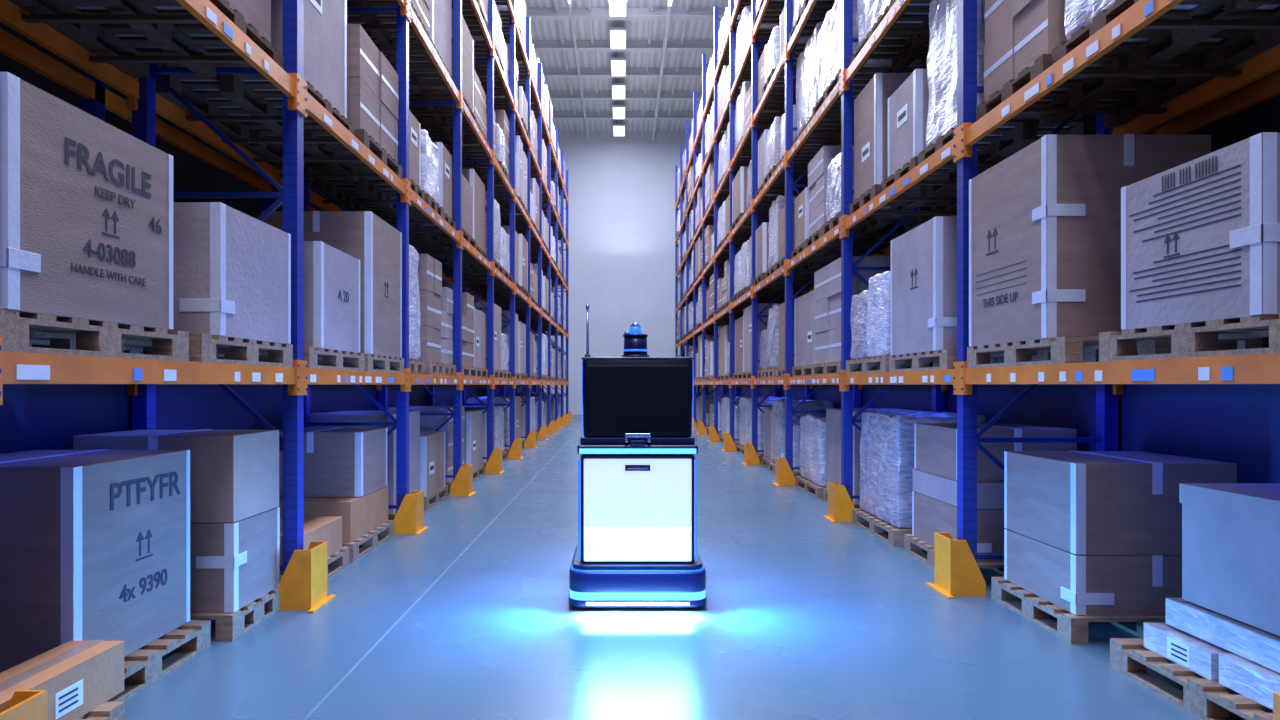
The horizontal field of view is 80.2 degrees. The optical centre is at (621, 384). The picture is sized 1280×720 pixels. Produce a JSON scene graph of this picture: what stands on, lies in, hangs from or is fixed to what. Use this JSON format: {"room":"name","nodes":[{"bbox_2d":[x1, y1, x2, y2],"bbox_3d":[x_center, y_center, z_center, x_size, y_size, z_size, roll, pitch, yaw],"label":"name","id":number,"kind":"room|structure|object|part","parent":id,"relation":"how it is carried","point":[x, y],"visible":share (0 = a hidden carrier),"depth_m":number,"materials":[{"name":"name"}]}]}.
{"room":"workspace","nodes":[
{"label":"workspace","id":0,"kind":"room"},
{"bbox_2d":[0,0,478,429],"bbox_3d":[-5.500,-5.550,15.350,0.200,14.500,46.700,0,0,0],"label":"wall","id":1,"kind":"structure","parent":0,"point":[190,173],"depth_m":9.29,"materials":[{"name":"paint"}]},
{"bbox_2d":[531,132,696,414],"bbox_3d":[0.000,-5.550,38.600,10.800,14.500,0.200,0,0,0],"label":"wall","id":2,"kind":"structure","parent":0,"point":[622,182],"depth_m":38.50,"materials":[{"name":"white paint"}]},
{"bbox_2d":[574,132,669,414],"bbox_3d":[0.000,-5.650,38.497,9.616,14.300,0.006,0,0,0],"label":"trim","id":3,"kind":"structure","parent":2,"relation":"attached to","point":[574,132],"depth_m":38.50,"materials":[{"name":"white metal"}]},
{"bbox_2d":[525,0,728,131],"bbox_3d":[0.000,-12.875,15.350,11.200,0.150,46.700,0,0,0],"label":"ceiling","id":4,"kind":"structure","parent":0,"point":[541,30],"depth_m":29.79,"materials":[{"name":"white metal"}]},
{"bbox_2d":[608,0,626,16],"bbox_3d":[-0.140,-12.580,24.800,0.600,0.440,1.500,0,0,0],"label":"ceiling light fixture","id":5,"kind":"object","parent":4,"relation":"attached to","point":[617,8],"depth_m":24.95,"materials":[{"name":"white plastic"}]},
{"bbox_2d":[609,27,626,48],"bbox_3d":[-0.140,-12.580,27.250,0.600,0.440,1.500,0,0,0],"label":"ceiling light fixture","id":6,"kind":"object","parent":4,"relation":"attached to","point":[618,35],"depth_m":27.03,"materials":[{"name":"white plastic"}]},
{"bbox_2d":[610,53,625,75],"bbox_3d":[-0.140,-12.580,29.700,0.600,0.440,1.500,0,0,0],"label":"ceiling light fixture","id":7,"kind":"object","parent":4,"relation":"attached to","point":[618,65],"depth_m":29.50,"materials":[{"name":"white plastic"}]},
{"bbox_2d":[611,79,625,98],"bbox_3d":[-0.140,-12.580,32.150,0.600,0.440,1.500,0,0,0],"label":"ceiling light fixture","id":8,"kind":"object","parent":4,"relation":"attached to","point":[618,89],"depth_m":31.90,"materials":[{"name":"white plastic"}]},
{"bbox_2d":[612,105,625,118],"bbox_3d":[-0.140,-12.580,34.600,0.600,0.440,1.500,0,0,0],"label":"ceiling light fixture","id":9,"kind":"object","parent":4,"relation":"attached to","point":[618,111],"depth_m":34.35,"materials":[{"name":"white plastic"}]},
{"bbox_2d":[613,124,624,135],"bbox_3d":[-0.140,-12.580,37.050,0.600,0.440,1.500,0,0,0],"label":"ceiling light fixture","id":10,"kind":"object","parent":4,"relation":"attached to","point":[618,129],"depth_m":36.87,"materials":[{"name":"white plastic"}]},
{"bbox_2d":[568,0,671,141],"bbox_3d":[-0.062,-12.545,16.240,3.345,0.510,44.480,0,0,0],"label":"ceiling pipes","id":11,"kind":"object","parent":4,"relation":"attached to","point":[669,6],"depth_m":29.05,"materials":[{"name":"grey metal"}]},
{"bbox_2d":[526,0,728,134],"bbox_3d":[0.000,-12.639,16.170,10.800,0.318,44.620,0,0,0],"label":"ceiling beams","id":12,"kind":"structure","parent":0,"point":[556,13],"depth_m":29.84,"materials":[{"name":"grey metal"}]},
{"bbox_2d":[124,415,1272,719],"bbox_3d":[0.000,1.600,15.250,10.800,0.200,46.500,0,0,0],"label":"floor","id":13,"kind":"structure","parent":0,"point":[805,615],"depth_m":4.48,"materials":[{"name":"concrete"}]},
{"bbox_2d":[77,702,124,719],"bbox_3d":[-2.670,1.425,2.770,1.100,0.150,0.940,0,0,0],"label":"wooden pallet","id":14,"kind":"object","parent":13,"relation":"on","point":[107,710],"visible":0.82,"depth_m":3.17,"materials":[{"name":"brown wood"}]},
{"bbox_2d":[0,640,123,719],"bbox_3d":[-2.318,1.238,2.955,0.243,0.223,0.816,0,0,0],"label":"cardboard box","id":15,"kind":"object","parent":14,"relation":"on","point":[78,677],"visible":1,"depth_m":3.09,"materials":[{"name":"brown cardboard"}]},
{"bbox_2d":[78,620,210,718],"bbox_3d":[-2.910,1.425,3.830,1.100,0.150,1.060,0,0,0],"label":"wooden pallet","id":16,"kind":"object","parent":13,"relation":"on","point":[142,668],"visible":0.37,"depth_m":3.94,"materials":[{"name":"brown wood"}]},
{"bbox_2d":[0,449,189,672],"bbox_3d":[-2.943,0.859,3.880,0.953,0.983,0.926,0,0,0],"label":"cardboard box","id":17,"kind":"object","parent":16,"relation":"on","point":[95,544],"visible":0.97,"depth_m":3.57,"materials":[{"name":"cardboard"}]},
{"bbox_2d":[190,588,279,640],"bbox_3d":[-2.780,1.425,4.775,1.000,0.150,0.650,0,0,0],"label":"wooden pallet","id":18,"kind":"object","parent":13,"relation":"on","point":[229,626],"visible":0.34,"depth_m":4.60,"materials":[{"name":"brown wood"}]},
{"bbox_2d":[190,507,279,612],"bbox_3d":[-2.772,1.083,4.798,0.956,0.533,0.609,0,0,0],"label":"cardboard box","id":19,"kind":"object","parent":18,"relation":"on","point":[233,565],"visible":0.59,"depth_m":4.50,"materials":[{"name":"cardboard"}]},
{"bbox_2d":[73,429,278,522],"bbox_3d":[-2.775,0.556,4.800,0.950,0.518,0.606,0,0,0],"label":"cardboard box","id":20,"kind":"object","parent":19,"relation":"on","point":[234,474],"visible":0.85,"depth_m":4.50,"materials":[{"name":"brown cardboard"}]},
{"bbox_2d":[0,0,572,719],"bbox_3d":[-2.850,-3.650,14.300,1.640,10.300,34.200,0,0,0],"label":"rack","id":21,"kind":"object","parent":13,"relation":"on","point":[47,400],"visible":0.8,"depth_m":5.72,"materials":[{"name":"blue metal"}]},
{"bbox_2d":[0,309,188,360],"bbox_3d":[-2.750,-0.195,3.270,1.100,0.150,1.180,0,0,0],"label":"wooden pallet","id":22,"kind":"object","parent":21,"relation":"on","point":[67,336],"visible":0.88,"depth_m":3.22,"materials":[{"name":"brown wood"}]},
{"bbox_2d":[0,72,172,329],"bbox_3d":[-2.697,-0.697,3.219,1.006,0.853,1.009,0,0,0],"label":"cardboard box","id":23,"kind":"object","parent":22,"relation":"on","point":[86,204],"visible":1,"depth_m":3.08,"materials":[{"name":"brown cardboard"}]},
{"bbox_2d":[29,333,292,366],"bbox_3d":[-2.750,-0.195,4.530,1.100,0.150,1.100,0,0,0],"label":"wooden pallet","id":24,"kind":"object","parent":21,"relation":"on","point":[202,347],"visible":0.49,"depth_m":4.41,"materials":[{"name":"brown wood"}]},
{"bbox_2d":[172,202,290,343],"bbox_3d":[-2.672,-0.636,4.598,0.956,0.733,0.889,0,0,0],"label":"cardboard box","id":25,"kind":"object","parent":24,"relation":"on","point":[232,268],"visible":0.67,"depth_m":4.27,"materials":[{"name":"cardboard"}]},
{"bbox_2d":[11,0,566,519],"bbox_3d":[-2.790,-3.793,15.600,1.180,10.586,30.940,0,0,0],"label":"packaged goods","id":26,"kind":"object","parent":21,"relation":"on","point":[345,71],"visible":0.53,"depth_m":8.88,"materials":[{"name":"brown cardboard"}]},
{"bbox_2d":[218,347,364,370],"bbox_3d":[-2.750,-0.195,5.925,1.100,0.150,1.150,0,0,0],"label":"wooden pallet","id":27,"kind":"object","parent":21,"relation":"on","point":[332,359],"visible":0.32,"depth_m":5.86,"materials":[{"name":"brown wood"}]},
{"bbox_2d":[304,241,359,352],"bbox_3d":[-2.673,-0.661,5.965,0.953,0.783,0.836,0,0,0],"label":"cardboard box","id":28,"kind":"object","parent":27,"relation":"on","point":[331,275],"visible":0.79,"depth_m":5.74,"materials":[{"name":"cardboard"}]},
{"bbox_2d":[317,354,403,372],"bbox_3d":[-2.750,-0.195,7.130,1.100,0.150,1.100,0,0,0],"label":"wooden pallet","id":29,"kind":"object","parent":21,"relation":"on","point":[381,363],"visible":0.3,"depth_m":7.06,"materials":[{"name":"brown wood"}]},
{"bbox_2d":[262,211,401,357],"bbox_3d":[-2.674,-0.896,7.115,0.953,1.253,0.936,0,0,0],"label":"cardboard box","id":30,"kind":"object","parent":29,"relation":"on","point":[364,236],"visible":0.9,"depth_m":6.65,"materials":[{"name":"brown cardboard"}]},
{"bbox_2d":[280,547,348,579],"bbox_3d":[-2.780,1.425,5.825,1.000,0.150,1.050,0,0,0],"label":"wooden pallet","id":31,"kind":"object","parent":13,"relation":"on","point":[339,560],"visible":0.12,"depth_m":6.19,"materials":[{"name":"brown wood"}]},
{"bbox_2d":[280,516,341,572],"bbox_3d":[-2.700,1.214,5.850,0.800,0.273,0.806,0,0,0],"label":"cardboard box","id":32,"kind":"object","parent":31,"relation":"on","point":[328,529],"visible":0.09,"depth_m":5.96,"materials":[{"name":"brown cardboard"}]},
{"bbox_2d":[342,520,393,561],"bbox_3d":[-2.780,1.425,7.025,1.000,0.150,1.150,0,0,0],"label":"wooden pallet","id":33,"kind":"object","parent":13,"relation":"on","point":[370,540],"visible":0.3,"depth_m":6.96,"materials":[{"name":"brown wood"}]},
{"bbox_2d":[279,486,387,542],"bbox_3d":[-2.770,1.173,7.025,0.900,0.353,1.056,0,0,0],"label":"cardboard box","id":34,"kind":"object","parent":33,"relation":"on","point":[362,515],"visible":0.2,"depth_m":6.64,"materials":[{"name":"brown cardboard"}]},
{"bbox_2d":[279,427,386,496],"bbox_3d":[-2.768,0.706,7.125,0.903,0.578,0.756,0,0,0],"label":"cardboard box","id":35,"kind":"object","parent":34,"relation":"on","point":[339,461],"visible":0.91,"depth_m":6.75,"materials":[{"name":"brown cardboard"}]},
{"bbox_2d":[303,427,581,719],"bbox_3d":[-1.423,1.499,18.245,0.015,0.002,40.490,0,0,0],"label":"floor line","id":36,"kind":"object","parent":13,"relation":"on","point":[437,579],"depth_m":4.79,"materials":[{"name":"white paint"}]},
{"bbox_2d":[569,304,706,606],"bbox_3d":[0.105,0.458,5.491,0.930,2.085,0.958,0,0,0],"label":"robot","id":37,"kind":"object","parent":13,"relation":"on","point":[637,545],"visible":1,"depth_m":5.09,"materials":[{"name":"blue"}]},
{"bbox_2d":[577,443,697,453],"bbox_3d":[0.105,0.432,5.481,0.810,0.065,0.838,0,0,0],"label":"tray","id":38,"kind":"object","parent":37,"relation":"on","point":[583,448],"depth_m":5.07,"materials":[{"name":"white plastic"}]},
{"bbox_2d":[581,357,693,435],"bbox_3d":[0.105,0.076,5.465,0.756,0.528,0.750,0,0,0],"label":"monitor","id":39,"kind":"object","parent":37,"relation":"attached to","point":[621,395],"depth_m":5.09,"materials":[{"name":"black plastic"}]},
{"bbox_3d":[0.105,0.360,5.062,0.170,0.080,0.075,0,0,0],"label":"latch handle","id":40,"kind":"part","parent":37,"relation":"part of","materials":[{"name":"metal"}]},
{"bbox_3d":[0.105,0.840,5.102,0.724,0.690,0.020,0,0,0],"label":"panel","id":41,"kind":"part","parent":37,"relation":"part of","materials":[{"name":"white plastic"}]},
{"bbox_3d":[0.105,0.090,5.098,0.670,0.440,0.016,0,0,0],"label":"display glass","id":42,"kind":"part","parent":37,"relation":"part of","materials":[{"name":"black glass"}]},
{"bbox_2d":[853,509,911,546],"bbox_3d":[3.020,1.425,7.675,1.000,0.150,1.250,0,0,0],"label":"wooden pallet","id":43,"kind":"object","parent":13,"relation":"on","point":[876,526],"visible":0.27,"depth_m":7.51,"materials":[{"name":"brown wood"}]},
{"bbox_2d":[859,410,985,527],"bbox_3d":[3.010,0.810,7.675,0.900,1.079,1.150,0,0,0],"label":"load","id":44,"kind":"object","parent":43,"relation":"on","point":[886,467],"visible":0.58,"depth_m":7.34},
{"bbox_2d":[904,534,1003,574],"bbox_3d":[3.060,1.425,6.300,1.000,0.150,1.200,0,0,0],"label":"wooden pallet","id":45,"kind":"object","parent":13,"relation":"on","point":[913,545],"visible":0.16,"depth_m":6.47,"materials":[{"name":"brown wood"}]},
{"bbox_2d":[912,491,1005,561],"bbox_3d":[3.047,1.149,6.298,0.906,0.403,1.009,0,0,0],"label":"cardboard box","id":46,"kind":"object","parent":45,"relation":"on","point":[930,515],"visible":0.26,"depth_m":6.03,"materials":[{"name":"cardboard"}]},
{"bbox_2d":[913,469,1003,508],"bbox_3d":[3.050,0.846,6.300,0.900,0.198,1.006,0,0,0],"label":"cardboard box","id":47,"kind":"object","parent":46,"relation":"on","point":[990,495],"visible":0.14,"depth_m":6.02,"materials":[{"name":"brown cardboard"}]},
{"bbox_2d":[914,423,1076,481],"bbox_3d":[3.049,0.541,6.300,0.903,0.408,0.906,0,0,0],"label":"cardboard box","id":48,"kind":"object","parent":47,"relation":"on","point":[935,444],"visible":0.55,"depth_m":5.94,"materials":[{"name":"brown cardboard"}]},
{"bbox_2d":[675,0,1279,719],"bbox_3d":[3.110,-4.300,17.330,1.640,11.600,35.800,0,0,0],"label":"rack","id":49,"kind":"object","parent":13,"relation":"on","point":[1215,408],"visible":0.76,"depth_m":5.53,"materials":[{"name":"blue metal"}]},
{"bbox_2d":[846,356,997,373],"bbox_3d":[3.010,-0.195,7.725,1.100,0.150,1.250,0,0,0],"label":"wooden pallet","id":50,"kind":"object","parent":49,"relation":"on","point":[868,364],"visible":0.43,"depth_m":7.66,"materials":[{"name":"brown wood"}]},
{"bbox_2d":[850,290,867,359],"bbox_3d":[2.955,-0.641,8.035,0.950,0.741,0.529,0,0,0],"label":"load","id":51,"kind":"object","parent":50,"relation":"on","point":[858,340],"visible":0.21,"depth_m":7.97},
{"bbox_2d":[867,269,890,357],"bbox_3d":[2.955,-0.690,7.450,0.950,0.840,0.600,0,0,0],"label":"load","id":52,"kind":"object","parent":50,"relation":"on","point":[879,286],"visible":0.23,"depth_m":7.35},
{"bbox_2d":[889,349,1036,371],"bbox_3d":[3.010,-0.195,6.375,1.100,0.150,1.250,0,0,0],"label":"wooden pallet","id":53,"kind":"object","parent":49,"relation":"on","point":[920,360],"visible":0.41,"depth_m":6.30,"materials":[{"name":"brown wood"}]},
{"bbox_2d":[891,216,956,354],"bbox_3d":[2.932,-0.796,6.449,0.956,1.053,1.009,0,0,0],"label":"cardboard box","id":54,"kind":"object","parent":53,"relation":"on","point":[923,258],"visible":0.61,"depth_m":6.16,"materials":[{"name":"cardboard"}]},
{"bbox_2d":[676,0,1279,508],"bbox_3d":[3.050,-4.127,17.330,1.179,11.253,35.140,0,0,0],"label":"packaged goods","id":55,"kind":"object","parent":49,"relation":"on","point":[902,119],"visible":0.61,"depth_m":8.91,"materials":[{"name":"brown cardboard"}]},
{"bbox_2d":[967,336,1262,367],"bbox_3d":[3.010,-0.195,4.820,1.100,0.150,1.200,0,0,0],"label":"wooden pallet","id":56,"kind":"object","parent":49,"relation":"on","point":[1066,349],"visible":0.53,"depth_m":4.49,"materials":[{"name":"brown wood"}]},
{"bbox_2d":[969,134,1210,346],"bbox_3d":[2.932,-0.862,4.888,0.956,1.183,0.989,0,0,0],"label":"cardboard box","id":57,"kind":"object","parent":56,"relation":"on","point":[1045,219],"visible":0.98,"depth_m":4.40,"materials":[{"name":"brown cardboard"}]},
{"bbox_2d":[1099,313,1279,361],"bbox_3d":[3.010,-0.195,3.335,1.100,0.150,1.170,0,0,0],"label":"wooden pallet","id":58,"kind":"object","parent":49,"relation":"on","point":[1219,337],"visible":0.9,"depth_m":3.34,"materials":[{"name":"brown wood"}]},
{"bbox_2d":[1121,132,1279,329],"bbox_3d":[2.932,-0.622,3.329,0.956,0.703,0.829,0,0,0],"label":"cardboard box","id":59,"kind":"object","parent":58,"relation":"on","point":[1200,237],"visible":1,"depth_m":3.20,"materials":[{"name":"beige cardboard"}]},
{"bbox_2d":[991,577,1165,643],"bbox_3d":[3.125,1.425,4.875,1.050,0.150,0.950,0,0,0],"label":"wooden pallet","id":60,"kind":"object","parent":13,"relation":"on","point":[1069,627],"visible":0.42,"depth_m":4.63,"materials":[{"name":"brown wood"}]},
{"bbox_2d":[1004,529,1181,614],"bbox_3d":[3.132,1.173,4.864,0.956,0.353,0.839,0,0,0],"label":"cardboard box","id":61,"kind":"object","parent":60,"relation":"on","point":[1077,584],"visible":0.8,"depth_m":4.45,"materials":[{"name":"brown cardboard"}]},
{"bbox_2d":[1004,451,1236,554],"bbox_3d":[3.134,0.726,4.865,0.953,0.538,0.836,0,0,0],"label":"cardboard box","id":62,"kind":"object","parent":61,"relation":"on","point":[1075,502],"visible":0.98,"depth_m":4.45,"materials":[{"name":"brown cardboard"}]},
{"bbox_2d":[1110,638,1272,719],"bbox_3d":[3.150,1.425,3.450,1.100,0.150,1.200,0,0,0],"label":"wooden pallet","id":63,"kind":"object","parent":13,"relation":"on","point":[1204,698],"visible":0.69,"depth_m":3.58,"materials":[{"name":"brown wood"}]},
{"bbox_2d":[1144,623,1234,680],"bbox_3d":[3.139,1.286,3.695,0.903,0.128,0.456,0,0,0],"label":"package","id":64,"kind":"object","parent":63,"relation":"on","point":[1200,656],"visible":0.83,"depth_m":3.65},
{"bbox_2d":[1219,654,1279,709],"bbox_3d":[3.150,1.281,3.245,0.900,0.138,0.396,0,0,0],"label":"package","id":65,"kind":"object","parent":63,"relation":"on","point":[1252,680],"visible":0.91,"depth_m":3.28},
{"bbox_2d":[1166,598,1279,672],"bbox_3d":[3.180,1.143,3.430,0.840,0.133,0.866,0,0,0],"label":"package","id":66,"kind":"object","parent":65,"relation":"on","point":[1257,645],"visible":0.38,"depth_m":3.48},
{"bbox_2d":[1179,483,1279,635],"bbox_3d":[3.193,0.781,3.369,0.814,0.578,0.867,0,0,0],"label":"cardboard box","id":67,"kind":"object","parent":66,"relation":"on","point":[1231,531],"visible":1,"depth_m":3.49,"materials":[{"name":"brown cardboard"}]},
{"bbox_2d":[780,7,1279,450],"bbox_3d":[5.500,-5.550,15.350,0.200,14.500,46.700,0,0,0],"label":"wall","id":68,"kind":"structure","parent":0,"point":[1264,116],"depth_m":6.68,"materials":[{"name":"grey paint"}]}
]}

